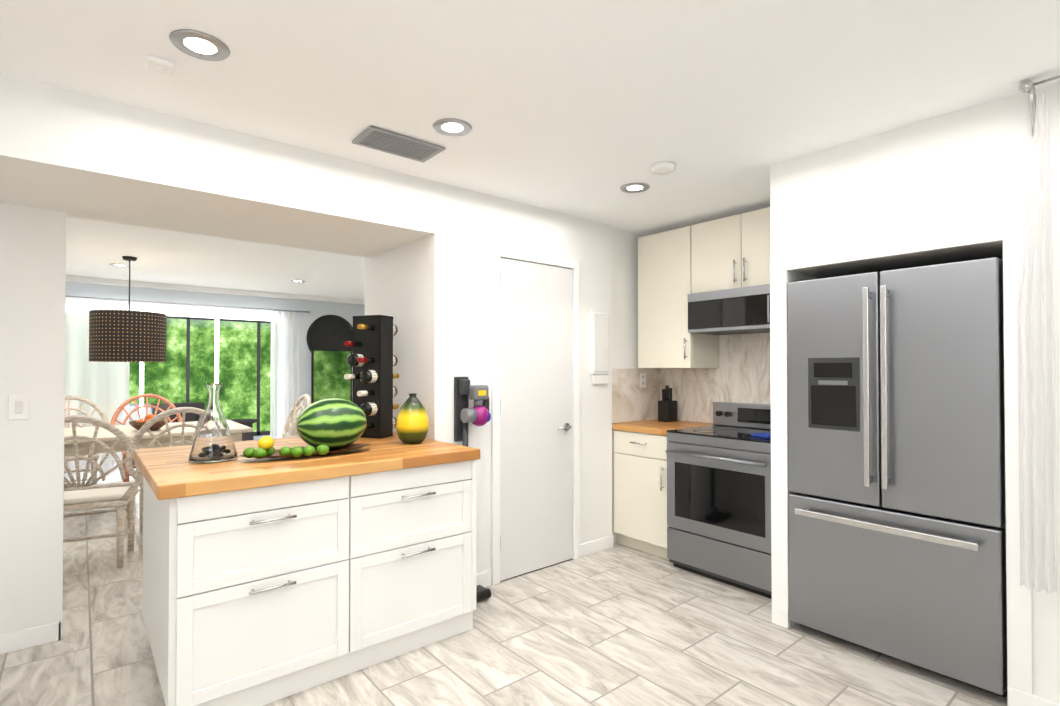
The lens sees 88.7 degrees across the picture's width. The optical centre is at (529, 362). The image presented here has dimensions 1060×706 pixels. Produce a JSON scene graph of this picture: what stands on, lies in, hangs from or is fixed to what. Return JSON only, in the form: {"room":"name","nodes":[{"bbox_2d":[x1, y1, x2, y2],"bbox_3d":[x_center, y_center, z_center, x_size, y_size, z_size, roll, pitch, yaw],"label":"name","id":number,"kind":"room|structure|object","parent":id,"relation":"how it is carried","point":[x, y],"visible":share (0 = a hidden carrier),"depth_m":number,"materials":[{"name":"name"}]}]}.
{"room":"kitchen","nodes":[
{"label":"kitchen","id":0,"kind":"room"},
{"bbox_2d":[0,203,66,634],"bbox_3d":[-2.813,0.305,2.328,1.230,2.110,0.100,1,-1,-40],"label":"wall","id":1,"kind":"structure","parent":0,"point":[32,293],"depth_m":2.61,"materials":[{"name":"paint"}]},
{"bbox_2d":[8,394,29,419],"bbox_3d":[-2.429,0.213,2.575,0.075,0.120,0.011,1,-1,-40],"label":"switch plate","id":2,"kind":"object","parent":1,"relation":"attached to","point":[18,406],"visible":1,"depth_m":2.57,"materials":[{"name":"white plastic"}]},
{"bbox_2d":[0,621,61,654],"bbox_3d":[-2.777,1.315,2.272,1.230,0.090,0.013,1,-1,-40],"label":"baseboard","id":3,"kind":"structure","parent":1,"relation":"attached to","point":[46,635],"depth_m":2.59,"materials":[{"name":"white paint"}]},
{"bbox_2d":[66,281,364,436],"bbox_3d":[-4.326,0.214,7.182,5.100,2.410,0.100,1,-1,-40],"label":"wall","id":4,"kind":"structure","parent":0,"point":[346,311],"depth_m":7.36,"materials":[{"name":"grey paint"}]},
{"bbox_2d":[65,310,270,483],"bbox_3d":[-4.518,0.387,7.020,2.500,2.060,0.060,1,-1,-40],"label":"window","id":5,"kind":"structure","parent":4,"relation":"in","point":[217,317],"depth_m":7.24,"materials":[{"name":"white"}]},
{"bbox_2d":[64,295,310,480],"bbox_3d":[-4.412,0.311,6.972,3.064,2.152,0.109,1,-1,-40],"label":"curtain","id":6,"kind":"object","parent":4,"relation":"hanging from","point":[104,386],"visible":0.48,"depth_m":6.47,"materials":[{"name":"white fabric"}]},
{"bbox_2d":[66,275,364,304],"bbox_3d":[-4.316,0.214,7.092,5.000,2.409,0.050,1,-1,-40],"label":"crown molding","id":7,"kind":"structure","parent":4,"relation":"attached to","point":[69,278],"depth_m":7.11,"materials":[{"name":"white paint"}]},
{"bbox_2d":[306,315,352,351],"bbox_3d":[-2.998,-0.348,8.204,0.740,0.740,0.033,1,-1,-40],"label":"round mirror","id":8,"kind":"object","parent":4,"relation":"attached to","point":[333,332],"visible":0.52,"depth_m":8.17,"materials":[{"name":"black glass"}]},
{"bbox_2d":[365,257,370,314],"bbox_3d":[-0.328,0.182,4.522,2.145,2.410,0.100,1,-1,-40],"label":"wall","id":9,"kind":"structure","parent":0,"point":[367,282],"depth_m":3.85,"materials":[{"name":"paint"}]},
{"bbox_2d":[370,182,611,573],"bbox_3d":[-0.253,0.175,3.935,1.511,2.410,0.900,1,-1,-40],"label":"wall","id":10,"kind":"structure","parent":0,"point":[431,295],"depth_m":3.35,"materials":[{"name":"paint"}]},
{"bbox_2d":[454,377,490,601],"bbox_3d":[-0.346,0.728,3.147,0.250,1.285,0.179,1,-1,-40],"label":"vacuum","id":11,"kind":"object","parent":10,"relation":"attached to","point":[478,413],"visible":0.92,"depth_m":3.16,"materials":[{"name":"grey plastic"}]},
{"bbox_2d":[476,571,490,586],"bbox_3d":[-0.384,1.327,3.221,0.365,0.090,0.017,1,-1,-40],"label":"baseboard","id":12,"kind":"structure","parent":10,"relation":"attached to","point":[483,579],"depth_m":3.30,"materials":[{"name":"white paint"}]},
{"bbox_2d":[491,246,579,584],"bbox_3d":[0.069,0.330,3.572,0.755,2.090,0.065,1,-1,-40],"label":"door","id":13,"kind":"structure","parent":10,"relation":"attached to","point":[535,412],"depth_m":3.56,"materials":[{"name":"white paint"},{"name":"brushed metal"}]},
{"bbox_2d":[580,535,613,556],"bbox_3d":[0.484,1.335,3.938,0.356,0.090,0.013,1,-1,-40],"label":"baseboard","id":14,"kind":"structure","parent":10,"relation":"attached to","point":[607,542],"depth_m":3.93,"materials":[{"name":"white paint"}]},
{"bbox_2d":[590,311,608,383],"bbox_3d":[0.515,-0.105,3.964,0.185,0.530,0.038,1,-1,-40],"label":"breaker panel","id":15,"kind":"object","parent":10,"relation":"attached to","point":[599,342],"visible":0.96,"depth_m":3.94,"materials":[{"name":"white plastic"}]},
{"bbox_2d":[0,477,1007,705],"bbox_3d":[-1.490,1.407,3.673,5.200,0.060,9.100,1,-1,-40],"label":"floor","id":16,"kind":"structure","parent":0,"point":[617,624],"depth_m":2.52,"materials":[{"name":"tile"}]},
{"bbox_2d":[64,395,108,484],"bbox_3d":[-4.803,0.880,5.635,0.702,1.042,0.642,1,-1,-40],"label":"chair","id":17,"kind":"object","parent":16,"relation":"on","point":[99,410],"visible":0.25,"depth_m":5.86,"materials":[{"name":"beige wicker"}]},
{"bbox_2d":[63,415,142,567],"bbox_3d":[-2.986,0.855,3.635,0.702,1.042,0.642,0,-1,-28],"label":"chair","id":18,"kind":"object","parent":16,"relation":"on","point":[79,495],"visible":0.62,"depth_m":3.56,"materials":[{"name":"beige wicker"}]},
{"bbox_2d":[110,394,181,481],"bbox_3d":[-4.272,0.885,6.076,0.702,1.042,0.642,1,-1,-40],"label":"chair","id":19,"kind":"object","parent":16,"relation":"on","point":[134,398],"visible":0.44,"depth_m":6.21,"materials":[{"name":"wicker"}]},
{"bbox_2d":[64,420,252,455],"bbox_3d":[-3.641,1.014,5.141,1.600,0.762,1.100,1,-1,-40],"label":"dining table","id":20,"kind":"object","parent":16,"relation":"on","point":[108,438],"depth_m":4.82,"materials":[{"name":"white wood"}]},
{"bbox_2d":[129,414,164,430],"bbox_3d":[-3.513,0.554,4.993,0.300,0.151,0.300,1,-1,-40],"label":"bowl","id":21,"kind":"object","parent":20,"relation":"on","point":[140,423],"visible":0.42,"depth_m":4.94,"materials":[{"name":"brown wood"}]},
{"bbox_2d":[125,407,204,532],"bbox_3d":[-2.820,0.864,4.342,0.702,1.042,0.642,1,-1,-40],"label":"chair","id":22,"kind":"object","parent":16,"relation":"on","point":[137,437],"visible":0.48,"depth_m":4.08,"materials":[{"name":"beige wicker"}]},
{"bbox_2d":[282,394,310,437],"bbox_3d":[-2.805,0.884,6.032,0.642,1.042,0.702,1,-1,-40],"label":"chair","id":23,"kind":"object","parent":16,"relation":"on","point":[290,419],"visible":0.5,"depth_m":6.26,"materials":[{"name":"beige wicker"}]},
{"bbox_2d":[142,456,479,705],"bbox_3d":[-1.101,0.929,2.730,1.308,0.872,1.096,1,-1,-40],"label":"kitchen island","id":24,"kind":"object","parent":16,"relation":"on","point":[265,581],"depth_m":2.24,"materials":[{"name":"white wood"}]},
{"bbox_2d":[133,432,479,499],"bbox_3d":[-1.127,0.466,2.738,1.352,0.050,1.120,1,-1,-40],"label":"island countertop","id":25,"kind":"structure","parent":24,"relation":"on","point":[167,471],"depth_m":2.35,"materials":[{"name":"brown wood"}]},
{"bbox_2d":[188,383,237,462],"bbox_3d":[-1.409,0.265,2.415,0.192,0.340,0.192,1,-1,-40],"label":"carafe","id":26,"kind":"object","parent":25,"relation":"on","point":[213,442],"visible":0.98,"depth_m":2.37,"materials":[{"name":"clear glass"}]},
{"bbox_2d":[239,398,370,458],"bbox_3d":[-1.056,0.307,2.568,0.601,0.260,0.307,1,-1,-40],"label":"fruit tray","id":27,"kind":"object","parent":25,"relation":"on","point":[327,427],"visible":1,"depth_m":2.55,"materials":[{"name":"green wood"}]},
{"bbox_2d":[344,315,398,438],"bbox_3d":[-0.942,0.086,3.247,0.200,0.720,0.356,0,-1,22],"label":"wine rack","id":28,"kind":"object","parent":25,"relation":"on","point":[372,360],"visible":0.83,"depth_m":3.18,"materials":[{"name":"black wood"}]},
{"bbox_2d":[396,393,428,443],"bbox_3d":[-0.641,0.307,2.961,0.176,0.270,0.176,1,-1,-40],"label":"vase","id":29,"kind":"object","parent":25,"relation":"on","point":[412,423],"visible":1,"depth_m":2.90,"materials":[{"name":"glass"}]},
{"bbox_2d":[612,419,712,559],"bbox_3d":[1.002,0.924,4.076,0.651,0.916,0.545,1,-1,-40],"label":"base cabinet","id":30,"kind":"object","parent":16,"relation":"on","point":[639,486],"visible":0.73,"depth_m":3.89,"materials":[{"name":"white wood"}]},
{"bbox_2d":[658,385,676,421],"bbox_3d":[1.086,0.326,4.277,0.120,0.283,0.100,1,-1,-40],"label":"knife block","id":31,"kind":"object","parent":30,"relation":"on","point":[667,408],"visible":0.98,"depth_m":4.24,"materials":[{"name":"black wood"}]},
{"bbox_2d":[666,402,771,598],"bbox_3d":[1.380,0.833,3.538,0.702,1.085,0.754,1,-1,-40],"label":"range","id":32,"kind":"object","parent":16,"relation":"on","point":[719,498],"visible":0.65,"depth_m":3.36,"materials":[{"name":"silver metal"}]},
{"bbox_2d":[751,432,770,438],"bbox_3d":[1.428,0.446,3.295,0.167,0.018,0.122,1,-1,-40],"label":"pot holder","id":33,"kind":"object","parent":32,"relation":"on","point":[764,435],"visible":0.83,"depth_m":3.27,"materials":[{"name":"blue fabric"}]},
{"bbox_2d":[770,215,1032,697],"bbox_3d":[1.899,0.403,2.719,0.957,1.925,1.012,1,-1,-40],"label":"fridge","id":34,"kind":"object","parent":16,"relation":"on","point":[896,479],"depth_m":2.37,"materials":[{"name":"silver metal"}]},
{"bbox_3d":[-2.784,1.055,8.055,0.900,0.750,0.450,1,-1,-40],"label":"console","id":35,"kind":"object","parent":16,"relation":"on","visible":0},
{"bbox_2d":[311,349,351,403],"bbox_3d":[-2.969,0.245,8.130,0.600,0.868,0.034,1,-1,-40],"label":"rectangular mirror","id":36,"kind":"object","parent":35,"relation":"on","point":[330,368],"visible":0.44,"depth_m":8.10,"materials":[{"name":"green mirror"}]},
{"bbox_2d":[0,0,1059,299],"bbox_3d":[-1.490,-1.063,3.703,5.200,0.060,9.100,1,-1,-40],"label":"ceiling","id":37,"kind":"structure","parent":0,"point":[584,108],"depth_m":2.05,"materials":[{"name":"paint"}]},
{"bbox_2d":[110,263,128,266],"bbox_3d":[-4.258,-1.006,5.628,0.174,0.006,0.174,1,-1,-40],"label":"recessed light","id":38,"kind":"object","parent":37,"relation":"in","point":[118,265],"visible":0.94,"depth_m":5.63,"materials":[{"name":"silver metal"}]},
{"bbox_2d":[89,256,166,361],"bbox_3d":[-3.869,-0.509,5.231,0.600,1.009,0.600,1,-1,-40],"label":"pendant lamp","id":39,"kind":"object","parent":37,"relation":"hanging from","point":[129,335],"visible":1,"depth_m":4.99,"materials":[{"name":"brown"}]},
{"bbox_2d":[146,55,175,75],"bbox_3d":[-1.302,-1.039,1.909,0.080,0.030,0.080,1,-1,-40],"label":"ceiling sensor","id":40,"kind":"object","parent":37,"relation":"attached to","point":[160,65],"visible":1,"depth_m":1.89,"materials":[{"name":"white plastic"}]},
{"bbox_2d":[169,29,229,60],"bbox_3d":[-1.098,-1.052,1.805,0.174,0.006,0.174,1,-1,-40],"label":"recessed light","id":41,"kind":"object","parent":37,"relation":"in","point":[200,45],"visible":1,"depth_m":1.80,"materials":[{"name":"silver metal"}]},
{"bbox_2d":[0,73,434,257],"bbox_3d":[-1.932,-0.897,2.554,2.855,0.300,0.900,1,-1,-40],"label":"soffit","id":42,"kind":"structure","parent":37,"relation":"attached to","point":[73,154],"depth_m":2.48,"materials":[{"name":"paint"}]},
{"bbox_2d":[290,280,304,282],"bbox_3d":[-2.856,-0.993,6.662,0.174,0.006,0.174,1,-1,-40],"label":"recessed light","id":43,"kind":"object","parent":37,"relation":"in","point":[299,281],"visible":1,"depth_m":6.67,"materials":[{"name":"silver metal"}]},
{"bbox_2d":[352,125,444,162],"bbox_3d":[-0.627,-1.040,2.599,0.380,0.011,0.220,1,-1,-40],"label":"ceiling vent","id":44,"kind":"object","parent":37,"relation":"in","point":[385,140],"visible":1,"depth_m":2.58,"materials":[{"name":"grey metal"}]},
{"bbox_2d":[433,118,471,135],"bbox_3d":[-0.345,-1.045,2.417,0.174,0.006,0.174,1,-1,-40],"label":"recessed light","id":45,"kind":"object","parent":37,"relation":"in","point":[451,127],"visible":1,"depth_m":2.41,"materials":[{"name":"silver metal"}]},
{"bbox_2d":[620,183,649,192],"bbox_3d":[0.624,-1.035,3.222,0.174,0.006,0.174,1,-1,-40],"label":"recessed light","id":46,"kind":"object","parent":37,"relation":"in","point":[634,187],"visible":0.98,"depth_m":3.22,"materials":[{"name":"silver metal"}]},
{"bbox_2d":[650,161,675,174],"bbox_3d":[0.705,-1.025,2.873,0.130,0.034,0.130,1,-1,-40],"label":"smoke detector","id":47,"kind":"object","parent":37,"relation":"attached to","point":[662,167],"visible":1,"depth_m":2.84,"materials":[{"name":"white plastic"}]},
{"bbox_2d":[1017,75,1059,593],"bbox_3d":[2.192,-0.111,1.663,0.131,1.887,1.035,1,-1,-40],"label":"curtain","id":48,"kind":"object","parent":37,"relation":"hanging from","point":[1037,444],"visible":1,"depth_m":1.99,"materials":[{"name":"white fabric"}]},
{"bbox_2d":[612,228,659,542],"bbox_3d":[0.560,0.183,4.636,0.634,2.410,0.860,1,-1,-40],"label":"wall","id":49,"kind":"structure","parent":0,"point":[624,299],"depth_m":4.24,"materials":[{"name":"paint"}]},
{"bbox_2d":[660,333,754,422],"bbox_3d":[0.086,0.197,5.781,0.100,2.410,7.891,1,-1,-40],"label":"wall","id":50,"kind":"structure","parent":0,"point":[695,368],"depth_m":4.26,"materials":[{"name":"paint"}]},
{"bbox_2d":[612,333,770,422],"bbox_3d":[1.279,0.286,3.768,0.631,0.983,1.389,1,-1,-40],"label":"tile backsplash","id":51,"kind":"structure","parent":50,"relation":"attached to","point":[741,374],"depth_m":4.14,"materials":[{"name":"stone"}]},
{"bbox_2d":[640,373,645,387],"bbox_3d":[0.907,0.145,4.346,0.070,0.120,0.006,1,-1,-40],"label":"electrical outlet plate","id":52,"kind":"object","parent":51,"relation":"attached to","point":[642,380],"visible":1,"depth_m":4.34,"materials":[{"name":"white plastic"}]},
{"bbox_2d":[638,207,770,367],"bbox_3d":[1.363,-0.466,3.853,0.401,1.020,1.242,1,-1,-40],"label":"upper cabinet","id":53,"kind":"object","parent":50,"relation":"attached to","point":[676,267],"visible":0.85,"depth_m":3.90,"materials":[{"name":"white wood"}]},
{"bbox_2d":[688,284,769,334],"bbox_3d":[1.511,-0.345,3.661,0.417,0.273,0.756,1,-1,-40],"label":"over-the-range microwave","id":54,"kind":"object","parent":53,"relation":"attached to","point":[744,310],"visible":0.6,"depth_m":3.59,"materials":[{"name":"silver metal"}]},
{"bbox_2d":[770,161,819,627],"bbox_3d":[1.649,0.165,3.115,0.900,2.410,0.088,1,-1,-40],"label":"wall","id":55,"kind":"structure","parent":0,"point":[778,196],"depth_m":2.84,"materials":[{"name":"paint"}]},
{"bbox_2d":[787,98,1002,277],"bbox_3d":[1.949,-0.759,2.765,0.900,0.570,0.851,1,-1,-40],"label":"wall","id":56,"kind":"structure","parent":0,"point":[941,171],"depth_m":2.43,"materials":[{"name":"paint"}]},
{"bbox_2d":[1002,80,1059,702],"bbox_3d":[2.646,0.151,1.993,1.000,2.410,1.209,1,-1,-40],"label":"wall","id":57,"kind":"structure","parent":0,"point":[1017,141],"depth_m":2.05,"materials":[{"name":"paint"}]},
{"bbox_2d":[1007,687,1059,705],"bbox_3d":[2.224,1.308,1.693,0.013,0.090,1.109,1,-1,-40],"label":"baseboard","id":58,"kind":"structure","parent":57,"relation":"attached to","point":[1015,697],"depth_m":2.08,"materials":[{"name":"white paint"}]},
{"label":"outside","id":59,"kind":"structure","parent":0,"visible":0},
{"bbox_2d":[129,318,270,431],"bbox_3d":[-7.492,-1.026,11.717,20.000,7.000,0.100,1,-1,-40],"label":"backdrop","id":60,"kind":"structure","parent":59,"point":[237,368],"depth_m":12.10,"materials":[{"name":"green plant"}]},
{"bbox_2d":[133,435,269,469],"bbox_3d":[-5.161,1.470,8.878,10.000,0.060,3.600,1,-1,-40],"label":"patio","id":61,"kind":"structure","parent":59,"point":[256,437],"depth_m":10.49,"materials":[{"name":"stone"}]},
{"bbox_2d":[129,403,168,467],"bbox_3d":[-5.811,0.980,7.240,1.700,0.880,0.700,1,-1,-40],"label":"outdoor sofa","id":62,"kind":"object","parent":61,"relation":"on","point":[151,410],"visible":0.06,"depth_m":7.55,"materials":[{"name":"fabric"}]},
{"bbox_2d":[161,402,204,422],"bbox_3d":[-5.756,1.066,8.973,0.700,0.750,0.700,1,-1,-40],"label":"outdoor chair","id":63,"kind":"object","parent":61,"relation":"on","point":[190,417],"visible":0.1,"depth_m":9.21,"materials":[{"name":"wicker"}]},
{"bbox_2d":[167,316,270,435],"bbox_3d":[-6.199,0.155,10.144,8.000,2.600,0.050,1,-1,-40],"label":"lanai","id":64,"kind":"object","parent":61,"relation":"on","point":[259,433],"visible":0.17,"depth_m":10.54,"materials":[{"name":"brown metal"}]},
{"bbox_2d":[231,419,258,440],"bbox_3d":[-4.942,1.220,9.322,0.500,0.450,0.500,1,-1,-40],"label":"table","id":65,"kind":"object","parent":61,"relation":"on","point":[246,436],"visible":0.33,"depth_m":9.22,"materials":[{"name":"wicker"}]}
]}

